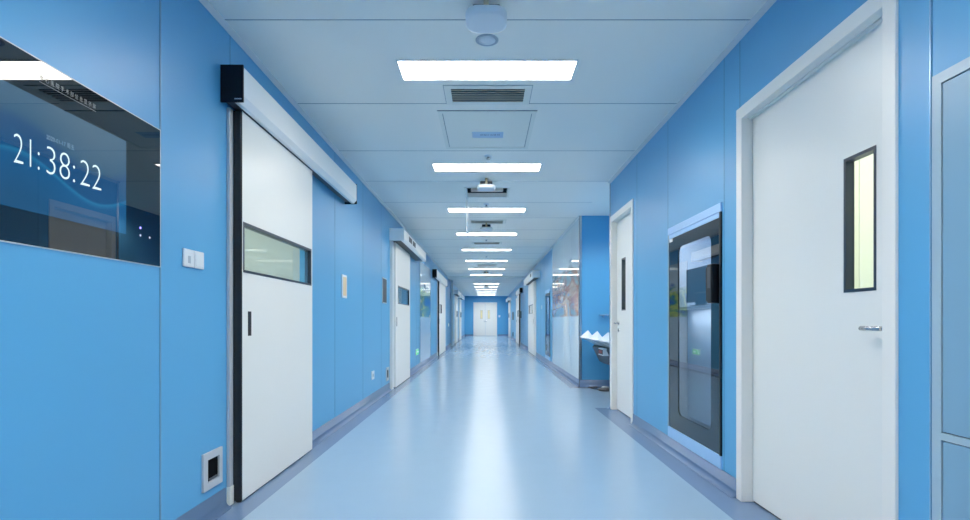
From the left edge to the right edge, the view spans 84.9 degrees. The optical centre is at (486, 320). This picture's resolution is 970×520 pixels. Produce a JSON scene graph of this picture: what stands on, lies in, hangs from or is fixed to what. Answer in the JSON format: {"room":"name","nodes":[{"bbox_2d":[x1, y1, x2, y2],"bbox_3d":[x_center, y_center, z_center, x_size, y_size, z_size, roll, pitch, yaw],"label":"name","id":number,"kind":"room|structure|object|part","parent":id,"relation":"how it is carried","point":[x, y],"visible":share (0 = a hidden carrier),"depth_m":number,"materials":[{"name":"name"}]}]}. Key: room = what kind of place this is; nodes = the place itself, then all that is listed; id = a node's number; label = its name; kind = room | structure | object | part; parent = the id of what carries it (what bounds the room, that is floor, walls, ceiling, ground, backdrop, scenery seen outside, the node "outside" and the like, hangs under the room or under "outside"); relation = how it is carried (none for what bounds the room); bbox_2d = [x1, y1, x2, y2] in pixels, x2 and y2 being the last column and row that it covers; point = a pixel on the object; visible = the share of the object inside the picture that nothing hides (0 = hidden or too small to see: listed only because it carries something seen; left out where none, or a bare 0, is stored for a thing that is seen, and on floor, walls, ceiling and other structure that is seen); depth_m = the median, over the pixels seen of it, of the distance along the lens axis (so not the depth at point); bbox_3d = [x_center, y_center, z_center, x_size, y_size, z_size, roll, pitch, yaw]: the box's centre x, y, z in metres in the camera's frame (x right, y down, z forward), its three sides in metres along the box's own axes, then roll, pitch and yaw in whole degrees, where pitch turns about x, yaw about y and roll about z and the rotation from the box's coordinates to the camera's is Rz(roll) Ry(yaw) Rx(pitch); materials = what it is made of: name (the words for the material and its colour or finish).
{"room":"hospital corridor","nodes":[
{"label":"hospital corridor","id":0,"kind":"room"},
{"bbox_2d":[0,0,464,519],"bbox_3d":[-1.568,-0.316,16.600,0.104,2.800,41.200,0,0,0],"label":"wall","id":1,"kind":"structure","parent":0,"point":[113,373],"depth_m":2.44,"materials":[{"name":"blue paint"}]},
{"bbox_2d":[0,36,160,266],"bbox_3d":[-1.517,-0.567,1.881,0.005,0.640,1.171,0,0,0],"label":"clock display","id":2,"kind":"object","parent":1,"relation":"attached to","point":[80,172],"visible":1,"depth_m":1.94,"materials":[{"name":"black glass"}]},
{"bbox_2d":[183,248,193,267],"bbox_3d":[-1.513,-0.317,2.694,0.014,0.090,0.088,0,0,0],"label":"wall switch","id":3,"kind":"object","parent":1,"relation":"attached to","point":[188,255],"visible":1,"depth_m":2.68,"materials":[{"name":"white plastic"}]},
{"bbox_2d":[194,251,203,269],"bbox_3d":[-1.513,-0.317,2.789,0.014,0.090,0.088,0,0,0],"label":"wall switch","id":4,"kind":"object","parent":1,"relation":"attached to","point":[198,256],"visible":1,"depth_m":2.78,"materials":[{"name":"white plastic"}]},
{"bbox_2d":[202,446,222,492],"bbox_3d":[-1.514,0.817,2.923,0.013,0.208,0.214,0,0,0],"label":"switch","id":5,"kind":"object","parent":1,"relation":"attached to","point":[212,461],"visible":1,"depth_m":2.92,"materials":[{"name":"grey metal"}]},
{"bbox_2d":[226,108,311,505],"bbox_3d":[-1.485,-0.081,3.761,0.070,2.330,1.328,0,0,0],"label":"door","id":6,"kind":"structure","parent":1,"relation":"in","point":[269,189],"depth_m":3.49,"materials":[{"name":"white paint"}]},
{"bbox_3d":[-1.454,0.019,3.252,0.006,0.150,0.045,0,0,0],"label":"pull handle","id":7,"kind":"part","parent":6,"relation":"part of","materials":[{"name":"black plastic"}]},
{"bbox_2d":[220,64,356,203],"bbox_3d":[-1.454,-1.355,4.357,0.133,0.216,2.666,0,0,0],"label":"housing","id":8,"kind":"object","parent":1,"relation":"attached to","point":[239,89],"visible":0.99,"depth_m":3.58,"materials":[{"name":"white metal"}]},
{"bbox_3d":[-1.478,-1.273,4.357,0.059,0.020,2.625,0,0,0],"label":"running rail","id":9,"kind":"part","parent":8,"relation":"part of","materials":[{"name":"grey plastic"}]},
{"bbox_2d":[175,334,464,519],"bbox_3d":[-1.498,1.028,16.600,0.045,0.112,41.200,0,0,0],"label":"baseboard","id":10,"kind":"structure","parent":1,"relation":"attached to","point":[213,507],"depth_m":4.90,"materials":[{"name":"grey plastic"}]},
{"bbox_2d":[199,0,464,295],"bbox_3d":[-1.506,-1.704,16.600,0.028,0.024,41.200,0,0,0],"label":"trim","id":11,"kind":"structure","parent":1,"relation":"attached to","point":[205,3],"depth_m":3.96,"materials":[{"name":"grey metal"}]},
{"bbox_2d":[341,274,346,297],"bbox_3d":[-1.513,-0.362,5.650,0.014,0.245,0.180,0,0,0],"label":"card reader","id":12,"kind":"object","parent":1,"relation":"attached to","point":[343,277],"visible":1,"depth_m":5.60,"materials":[{"name":"white plastic"}]},
{"bbox_2d":[382,277,386,303],"bbox_3d":[-1.513,-0.442,7.875,0.014,0.378,0.310,0,0,0],"label":"control panel","id":13,"kind":"object","parent":1,"relation":"attached to","point":[384,280],"visible":1,"depth_m":7.84,"materials":[{"name":"grey metal"}]},
{"bbox_2d":[386,367,388,380],"bbox_3d":[-1.514,0.817,8.090,0.013,0.198,0.164,0,0,0],"label":"switch","id":14,"kind":"object","parent":1,"relation":"attached to","point":[387,368],"visible":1,"depth_m":8.09,"materials":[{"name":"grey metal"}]},
{"bbox_2d":[390,241,409,388],"bbox_3d":[-1.485,-0.084,9.220,0.070,2.335,1.760,0,0,0],"label":"door","id":15,"kind":"structure","parent":1,"relation":"in","point":[399,258],"depth_m":8.87,"materials":[{"name":"white paint"}]},
{"bbox_2d":[389,228,425,261],"bbox_3d":[-1.403,-1.349,9.790,0.235,0.193,2.980,0,0,0],"label":"housing","id":16,"kind":"object","parent":1,"relation":"attached to","point":[400,236],"visible":0.99,"depth_m":8.96,"materials":[{"name":"white metal"}]},
{"bbox_3d":[-1.428,-1.278,9.790,0.160,0.020,2.940,0,0,0],"label":"running rail","id":17,"kind":"part","parent":16,"relation":"part of","materials":[{"name":"grey plastic"}]},
{"bbox_2d":[420,262,430,362],"bbox_3d":[-1.512,-0.198,13.200,0.013,2.337,2.224,0,0,0],"label":"mural","id":18,"kind":"object","parent":1,"relation":"attached to","point":[425,272],"visible":0.88,"depth_m":13.16,"materials":[{"name":"multicoloured glass"}]},
{"bbox_3d":[-1.514,-0.198,12.650,0.008,2.337,1.096,0,0,0],"label":"glass pane","id":19,"kind":"part","parent":18,"relation":"part of","materials":[{"name":"glass"}]},
{"bbox_3d":[-1.514,-0.198,13.750,0.008,2.337,1.096,0,0,0],"label":"glass pane","id":20,"kind":"part","parent":18,"relation":"part of","materials":[{"name":"glass"}]},
{"bbox_2d":[432,269,446,286],"bbox_3d":[-1.457,-1.327,16.960,0.126,0.241,4.081,0,0,0],"label":"housing","id":21,"kind":"object","parent":1,"relation":"attached to","point":[436,274],"visible":0.91,"depth_m":15.81,"materials":[{"name":"white metal"}]},
{"bbox_2d":[437,281,445,355],"bbox_3d":[-1.485,-0.061,17.599,0.070,2.290,2.603,0,0,0],"label":"door","id":22,"kind":"structure","parent":1,"relation":"in","point":[441,289],"depth_m":17.19,"materials":[{"name":"white paint"}]},
{"bbox_2d":[451,280,452,345],"bbox_3d":[-1.475,-0.316,22.800,0.090,2.800,0.400,0,0,0],"label":"trim","id":23,"kind":"structure","parent":1,"relation":"attached to","point":[451,280],"depth_m":22.60,"materials":[{"name":"blue"}]},
{"bbox_2d":[454,295,457,342],"bbox_3d":[-1.485,-0.061,26.120,0.070,2.290,1.760,0,0,0],"label":"door","id":24,"kind":"structure","parent":1,"relation":"in","point":[455,296],"depth_m":25.30,"materials":[{"name":"white paint"}]},
{"bbox_2d":[453,290,460,296],"bbox_3d":[-1.403,-1.310,25.800,0.234,0.196,3.000,0,0,0],"label":"housing","id":25,"kind":"object","parent":1,"relation":"attached to","point":[457,293],"visible":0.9,"depth_m":24.55,"materials":[{"name":"white metal"}]},
{"bbox_2d":[459,299,460,339],"bbox_3d":[-1.485,-0.061,30.120,0.070,2.290,1.760,0,0,0],"label":"door","id":26,"kind":"structure","parent":1,"relation":"in","point":[459,299],"depth_m":29.54,"materials":[{"name":"white paint"}]},
{"bbox_2d":[447,276,525,278],"bbox_3d":[0.007,-1.694,21.150,3.055,0.045,1.300,0,0,0],"label":"trim","id":27,"kind":"structure","parent":1,"relation":"attached to","point":[449,277],"depth_m":20.78,"materials":[{"name":"white"}]},
{"bbox_2d":[245,228,299,280],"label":"window","id":28,"kind":"structure","parent":0,"point":[263,254],"depth_m":5.60,"materials":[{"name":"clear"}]},
{"bbox_2d":[398,288,401,302],"bbox_3d":[-2.345,-0.216,9.900,1.450,2.700,3.300,0,0,0],"label":"wall","id":29,"kind":"structure","parent":0,"point":[399,289],"depth_m":11.50,"materials":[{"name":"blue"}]},
{"bbox_2d":[465,296,507,335],"bbox_3d":[0.007,-0.316,37.250,3.255,2.800,0.100,0,0,0],"label":"wall","id":30,"kind":"structure","parent":0,"point":[502,305],"depth_m":37.20,"materials":[{"name":"blue paint"}]},
{"bbox_2d":[473,302,496,335],"bbox_3d":[-0.075,-0.091,37.163,1.650,2.350,0.075,0,0,0],"label":"door","id":31,"kind":"structure","parent":30,"relation":"in","point":[484,315],"depth_m":37.17,"materials":[{"name":"white paint"}]},
{"bbox_2d":[465,334,507,335],"bbox_3d":[0.007,1.028,37.178,3.055,0.112,0.045,0,0,0],"label":"baseboard","id":32,"kind":"structure","parent":30,"relation":"attached to","point":[465,334],"depth_m":37.19,"materials":[{"name":"blue plastic"}]},
{"bbox_2d":[208,0,766,295],"bbox_3d":[0.400,-1.740,16.600,4.040,0.051,41.200,0,0,0],"label":"ceiling","id":33,"kind":"structure","parent":0,"point":[637,59],"depth_m":3.95,"materials":[{"name":"paint"}]},
{"bbox_2d":[465,0,506,32],"bbox_3d":[0.000,-1.651,2.830,0.220,0.131,0.210,0,0,0],"label":"ceiling detector","id":34,"kind":"object","parent":33,"relation":"attached to","point":[486,17],"visible":1,"depth_m":2.79,"materials":[{"name":"beige plastic"}]},
{"bbox_2d":[477,178,494,190],"bbox_3d":[0.000,-1.651,6.420,0.220,0.131,0.210,0,0,0],"label":"ceiling detector","id":35,"kind":"object","parent":33,"relation":"attached to","point":[485,185],"visible":1,"depth_m":6.36,"materials":[{"name":"white plastic"}]},
{"bbox_2d":[447,208,525,211],"bbox_3d":[0.006,-1.712,8.220,1.200,0.006,0.288,0,0,0],"label":"recessed light","id":36,"kind":"object","parent":33,"relation":"in","point":[449,209],"visible":1,"depth_m":8.18,"materials":[{"name":"white plastic"}]},
{"bbox_2d":[456,233,516,234],"bbox_3d":[0.006,-1.712,10.500,1.200,0.006,0.288,0,0,0],"label":"recessed light","id":37,"kind":"object","parent":33,"relation":"in","point":[456,233],"visible":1,"depth_m":10.48,"materials":[{"name":"white plastic"}]},
{"bbox_2d":[462,249,510,250],"bbox_3d":[0.006,-1.712,12.850,1.200,0.006,0.288,0,0,0],"label":"recessed light","id":38,"kind":"object","parent":33,"relation":"in","point":[462,249],"visible":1,"depth_m":12.87,"materials":[{"name":"white plastic"}]},
{"bbox_2d":[480,223,492,230],"bbox_3d":[0.000,-1.651,9.300,0.220,0.131,0.210,0,0,0],"label":"ceiling detector","id":39,"kind":"object","parent":33,"relation":"attached to","point":[485,227],"visible":1,"depth_m":9.25,"materials":[{"name":"white plastic"}]},
{"bbox_2d":[465,260,507,260],"bbox_3d":[0.006,-1.712,15.200,1.200,0.006,0.288,0,0,0],"label":"recessed light","id":40,"kind":"object","parent":33,"relation":"in","point":[465,260],"visible":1,"depth_m":15.12,"materials":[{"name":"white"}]},
{"bbox_2d":[476,264,496,265],"bbox_3d":[0.012,-1.709,16.398,0.658,0.013,0.337,0,0,0],"label":"ceiling vent","id":41,"kind":"object","parent":33,"relation":"in","point":[476,264],"visible":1,"depth_m":16.32,"materials":[{"name":"grey metal"}]},
{"bbox_2d":[468,268,504,268],"bbox_3d":[0.006,-1.712,17.600,1.200,0.006,0.288,0,0,0],"label":"recessed light","id":42,"kind":"object","parent":33,"relation":"in","point":[468,268],"visible":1,"depth_m":17.45,"materials":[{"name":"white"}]},
{"bbox_2d":[437,110,536,148],"bbox_3d":[0.007,-1.711,4.803,0.820,0.010,0.955,0,0,0],"label":"access hatch","id":43,"kind":"object","parent":33,"relation":"attached to","point":[461,129],"visible":1,"depth_m":4.71,"materials":[{"name":"white paint"}]},
{"bbox_2d":[396,60,577,79],"bbox_3d":[0.006,-1.712,3.630,1.200,0.006,0.288,0,0,0],"label":"recessed light","id":44,"kind":"object","parent":33,"relation":"in","point":[409,69],"visible":1,"depth_m":3.62,"materials":[{"name":"white plastic"}]},
{"bbox_2d":[432,163,541,170],"bbox_3d":[0.006,-1.712,5.930,1.200,0.006,0.288,0,0,0],"label":"recessed light","id":45,"kind":"object","parent":33,"relation":"in","point":[436,166],"visible":1,"depth_m":5.89,"materials":[{"name":"white plastic"}]},
{"bbox_2d":[464,187,509,236],"bbox_3d":[0.010,-1.671,7.090,0.600,1.030,0.560,0,0,0],"label":"hatch","id":46,"kind":"object","parent":33,"relation":"attached to","point":[467,190],"visible":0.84,"depth_m":7.24,"materials":[{"name":"grey metal"}]},
{"bbox_3d":[-0.254,-1.434,7.090,0.012,0.556,0.480,0,0,0],"label":"hanging panel","id":47,"kind":"part","parent":46,"relation":"part of","materials":[{"name":"white plastic"}]},
{"bbox_3d":[0.010,-1.712,7.090,0.600,0.008,0.560,0,0,0],"label":"frame","id":48,"kind":"part","parent":46,"relation":"part of","materials":[{"name":"white paint"}]},
{"bbox_2d":[476,34,497,45],"bbox_3d":[0.004,-1.711,3.240,0.140,0.010,0.140,0,0,0],"label":"ceiling speaker","id":49,"kind":"object","parent":33,"relation":"attached to","point":[483,39],"visible":1,"depth_m":3.23},
{"bbox_2d":[468,220,505,223],"bbox_3d":[0.012,-1.709,9.198,0.658,0.013,0.337,0,0,0],"label":"ceiling vent","id":50,"kind":"object","parent":33,"relation":"in","point":[469,221],"visible":0.91,"depth_m":9.15,"materials":[{"name":"grey metal"}]},
{"bbox_2d":[472,242,501,243],"bbox_3d":[0.012,-1.709,11.748,0.658,0.013,0.337,0,0,0],"label":"ceiling vent","id":51,"kind":"object","parent":33,"relation":"in","point":[472,242],"visible":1,"depth_m":11.67,"materials":[{"name":"grey metal"}]},
{"bbox_2d":[443,85,532,104],"bbox_3d":[0.012,-1.709,4.029,0.658,0.013,0.337,0,0,0],"label":"ceiling vent","id":52,"kind":"object","parent":33,"relation":"in","point":[454,94],"visible":1,"depth_m":4.01,"materials":[{"name":"grey metal"}]},
{"bbox_2d":[216,336,779,519],"bbox_3d":[0.400,1.134,16.600,4.040,0.100,41.200,0,0,0],"label":"floor","id":53,"kind":"structure","parent":0,"point":[486,429],"depth_m":4.10,"materials":[{"name":"plastic"}]},
{"bbox_2d":[588,386,608,390],"bbox_3d":[1.788,1.052,8.333,0.220,0.064,0.505,0,0,-21],"label":"foot pedal","id":54,"kind":"object","parent":53,"relation":"on","point":[604,388],"visible":0.88,"depth_m":8.16,"materials":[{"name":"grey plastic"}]},
{"bbox_2d":[586,216,608,379],"bbox_3d":[2.027,-0.316,7.625,0.785,2.800,2.310,0,0,0],"label":"wall","id":55,"kind":"structure","parent":0,"point":[597,227],"depth_m":8.68,"materials":[{"name":"blue paint"}]},
{"bbox_2d":[580,331,608,364],"bbox_3d":[1.911,0.334,7.560,0.814,0.703,1.920,0,0,0],"label":"sink","id":56,"kind":"object","parent":55,"relation":"attached to","point":[601,344],"visible":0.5,"depth_m":7.76,"materials":[{"name":"white ceramic"}]},
{"bbox_2d":[580,331,603,346],"bbox_3d":[1.911,0.306,8.163,0.814,0.300,0.714,0,0,0],"label":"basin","id":57,"kind":"object","parent":56,"relation":"in","point":[587,334],"depth_m":8.15,"materials":[{"name":"white ceramic"}]},
{"bbox_2d":[589,331,608,347],"bbox_3d":[1.911,0.306,7.453,0.814,0.300,0.694,0,0,0],"label":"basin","id":58,"kind":"object","parent":56,"relation":"in","point":[596,336],"depth_m":7.58,"materials":[{"name":"white ceramic"}]},
{"bbox_2d":[599,332,608,344],"bbox_3d":[1.911,0.306,6.850,0.814,0.300,0.500,0,0,0],"label":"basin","id":59,"kind":"object","parent":56,"relation":"in","point":[605,339],"depth_m":7.07,"materials":[{"name":"white ceramic"}]},
{"bbox_2d":[508,0,969,519],"bbox_3d":[1.583,-0.316,16.600,0.104,2.800,41.200,0,0,0],"label":"wall","id":60,"kind":"structure","parent":0,"point":[687,168],"depth_m":3.15,"materials":[{"name":"blue paint"}]},
{"bbox_2d":[508,301,510,336],"bbox_3d":[1.500,-0.061,34.270,0.070,2.290,1.860,0,0,0],"label":"door","id":61,"kind":"structure","parent":60,"relation":"in","point":[509,302],"depth_m":33.54,"materials":[{"name":"white paint"}]},
{"bbox_2d":[516,298,516,341],"bbox_3d":[1.510,-0.016,26.475,0.050,2.200,0.950,0,0,0],"label":"door","id":62,"kind":"structure","parent":60,"relation":"in","point":[516,298],"depth_m":26.73,"materials":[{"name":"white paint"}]},
{"bbox_2d":[517,294,520,344],"bbox_3d":[1.500,-0.046,24.448,0.070,2.260,1.503,0,0,0],"label":"door","id":63,"kind":"structure","parent":60,"relation":"in","point":[519,295],"depth_m":24.15,"materials":[{"name":"white paint"}]},
{"bbox_2d":[516,288,522,295],"bbox_3d":[1.469,-1.282,23.850,0.132,0.211,2.901,0,0,0],"label":"housing","id":64,"kind":"object","parent":60,"relation":"attached to","point":[520,290],"visible":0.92,"depth_m":22.40,"materials":[{"name":"white metal"}]},
{"bbox_2d":[528,281,535,355],"bbox_3d":[1.500,-0.071,17.445,0.070,2.310,2.310,0,0,0],"label":"door","id":65,"kind":"structure","parent":60,"relation":"in","point":[531,287],"depth_m":16.84,"materials":[{"name":"white paint"}]},
{"bbox_3d":[1.481,-0.371,17.500,0.004,0.258,1.568,0,0,0],"label":"glass pane","id":66,"kind":"part","parent":65,"relation":"part of","materials":[{"name":"glass"}]},
{"bbox_2d":[524,270,539,285],"bbox_3d":[1.426,-1.330,16.925,0.218,0.206,3.550,0,0,0],"label":"housing","id":67,"kind":"object","parent":60,"relation":"attached to","point":[534,275],"visible":0.94,"depth_m":15.79,"materials":[{"name":"white metal"}]},
{"bbox_2d":[545,289,549,360],"bbox_3d":[1.739,0.101,13.250,0.432,1.741,1.008,0,0,0],"label":"cabinet","id":68,"kind":"object","parent":60,"relation":"attached to","point":[547,292],"visible":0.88,"depth_m":13.29,"materials":[{"name":"grey"}]},
{"bbox_2d":[552,218,578,378],"bbox_3d":[1.528,-0.358,10.470,0.013,2.659,3.484,0,0,0],"label":"mural","id":69,"kind":"object","parent":60,"relation":"attached to","point":[565,253],"visible":1,"depth_m":10.08,"materials":[{"name":"multicoloured glass"}]},
{"bbox_3d":[1.529,-0.358,11.750,0.008,2.659,0.896,0,0,0],"label":"glass pane","id":70,"kind":"part","parent":69,"relation":"part of","materials":[{"name":"glass"}]},
{"bbox_3d":[1.529,-0.358,10.875,0.008,2.659,0.846,0,0,0],"label":"glass pane","id":71,"kind":"part","parent":69,"relation":"part of","materials":[{"name":"glass"}]},
{"bbox_3d":[1.529,-0.358,10.025,0.008,2.659,0.846,0,0,0],"label":"glass pane","id":72,"kind":"part","parent":69,"relation":"part of","materials":[{"name":"glass"}]},
{"bbox_3d":[1.529,-0.358,9.170,0.008,2.659,0.856,0,0,0],"label":"glass pane","id":73,"kind":"part","parent":69,"relation":"part of","materials":[{"name":"glass"}]},
{"bbox_2d":[579,216,581,386],"bbox_3d":[1.544,-0.316,8.694,0.042,2.800,0.041,0,0,0],"label":"trim","id":74,"kind":"structure","parent":60,"relation":"attached to","point":[580,217],"depth_m":8.67,"materials":[{"name":"silver metal"}]},
{"bbox_2d":[609,183,610,398],"bbox_3d":[1.546,-0.371,6.558,0.038,2.690,0.036,0,0,0],"label":"trim","id":75,"kind":"structure","parent":60,"relation":"attached to","point":[610,183],"depth_m":6.57,"materials":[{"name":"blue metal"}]},
{"bbox_2d":[610,199,632,422],"bbox_3d":[1.579,-0.093,6.021,0.112,2.355,0.988,0,0,0],"label":"door","id":76,"kind":"structure","parent":60,"relation":"in","point":[621,222],"depth_m":6.21,"materials":[{"name":"white paint"}]},
{"bbox_2d":[510,336,735,497],"bbox_3d":[1.905,1.028,16.600,0.830,0.112,41.200,0,0,0],"label":"baseboard","id":77,"kind":"structure","parent":60,"relation":"attached to","point":[726,483],"depth_m":4.25,"materials":[{"name":"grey plastic"}]},
{"bbox_2d":[508,0,776,295],"bbox_3d":[1.521,-1.704,16.600,0.028,0.024,41.200,0,0,0],"label":"trim","id":78,"kind":"structure","parent":60,"relation":"attached to","point":[769,3],"depth_m":3.81,"materials":[{"name":"grey"}]},
{"bbox_2d":[668,202,721,469],"bbox_3d":[1.739,0.101,3.953,0.432,1.741,1.009,0,0,0],"label":"cabinet","id":79,"kind":"object","parent":60,"relation":"attached to","point":[694,332],"visible":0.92,"depth_m":4.14,"materials":[{"name":"grey"}]},
{"bbox_3d":[1.535,0.086,4.450,0.020,1.595,0.014,0,0,0],"label":"rail","id":80,"kind":"part","parent":79,"relation":"part of","materials":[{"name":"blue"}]},
{"bbox_3d":[1.535,-0.694,3.957,0.012,0.031,0.970,0,0,0],"label":"door rail","id":81,"kind":"part","parent":79,"relation":"part of","materials":[{"name":"blue"}]},
{"bbox_3d":[1.535,-0.741,3.953,0.020,0.059,1.009,0,0,0],"label":"rail","id":82,"kind":"part","parent":79,"relation":"part of","materials":[{"name":"blue"}]},
{"bbox_2d":[679,305,710,425],"bbox_3d":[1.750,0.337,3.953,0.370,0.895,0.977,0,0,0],"label":"glass panel","id":83,"kind":"object","parent":79,"relation":"attached to","point":[694,321],"depth_m":4.19,"materials":[{"name":"clear glass"}]},
{"bbox_3d":[1.535,0.927,3.953,0.020,0.087,1.009,0,0,0],"label":"rail","id":84,"kind":"part","parent":79,"relation":"part of","materials":[{"name":"blue"}]},
{"bbox_2d":[686,265,710,305],"bbox_3d":[1.645,-0.259,4.065,0.100,0.295,0.410,0,0,0],"label":"monitor","id":85,"kind":"object","parent":79,"relation":"on","point":[695,277],"visible":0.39,"depth_m":4.09,"materials":[{"name":"black plastic"}]},
{"bbox_2d":[695,291,706,305],"bbox_3d":[1.579,-0.161,3.900,0.012,0.100,0.200,0,0,0],"label":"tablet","id":86,"kind":"object","parent":79,"relation":"on","point":[700,297],"visible":0.79,"depth_m":3.89,"materials":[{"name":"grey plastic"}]},
{"bbox_2d":[706,264,717,302],"bbox_3d":[1.507,-0.246,3.570,0.048,0.260,0.140,0,0,0],"label":"terminal","id":87,"kind":"object","parent":79,"relation":"attached to","point":[711,269],"visible":1,"depth_m":3.50,"materials":[{"name":"black plastic"}]},
{"bbox_3d":[1.534,0.086,3.459,0.022,1.595,0.022,0,0,0],"label":"rail","id":88,"kind":"part","parent":79,"relation":"part of","materials":[{"name":"black plastic"}]},
{"bbox_2d":[736,0,897,519],"bbox_3d":[1.579,-0.098,2.603,0.112,2.364,1.259,0,0,0],"label":"door","id":89,"kind":"structure","parent":60,"relation":"in","point":[817,353],"depth_m":2.51,"materials":[{"name":"white paint"}]},
{"bbox_3d":[1.560,0.032,2.116,0.060,0.052,0.134,0,0,0],"label":"handle","id":90,"kind":"part","parent":89,"relation":"part of","materials":[{"name":"silver metal"}]},
{"bbox_2d":[932,57,969,519],"bbox_3d":[1.525,0.070,1.355,0.020,1.803,0.911,0,0,0],"label":"cabinet","id":91,"kind":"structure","parent":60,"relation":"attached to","point":[951,86],"depth_m":1.74,"materials":[{"name":"blue"}]},
{"bbox_3d":[1.530,-0.210,1.355,0.010,1.164,0.830,0,0,0],"label":"door","id":92,"kind":"part","parent":91,"relation":"part of","materials":[{"name":"blue"}]},
{"bbox_3d":[1.530,0.668,1.355,0.010,0.528,0.830,0,0,0],"label":"door","id":93,"kind":"part","parent":91,"relation":"part of","materials":[{"name":"blue"}]},
{"bbox_2d":[854,154,872,288],"bbox_3d":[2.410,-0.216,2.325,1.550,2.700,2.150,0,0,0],"label":"window pane","id":94,"kind":"structure","parent":0,"point":[863,168],"depth_m":3.35,"materials":[{"name":"clear"}]}
]}

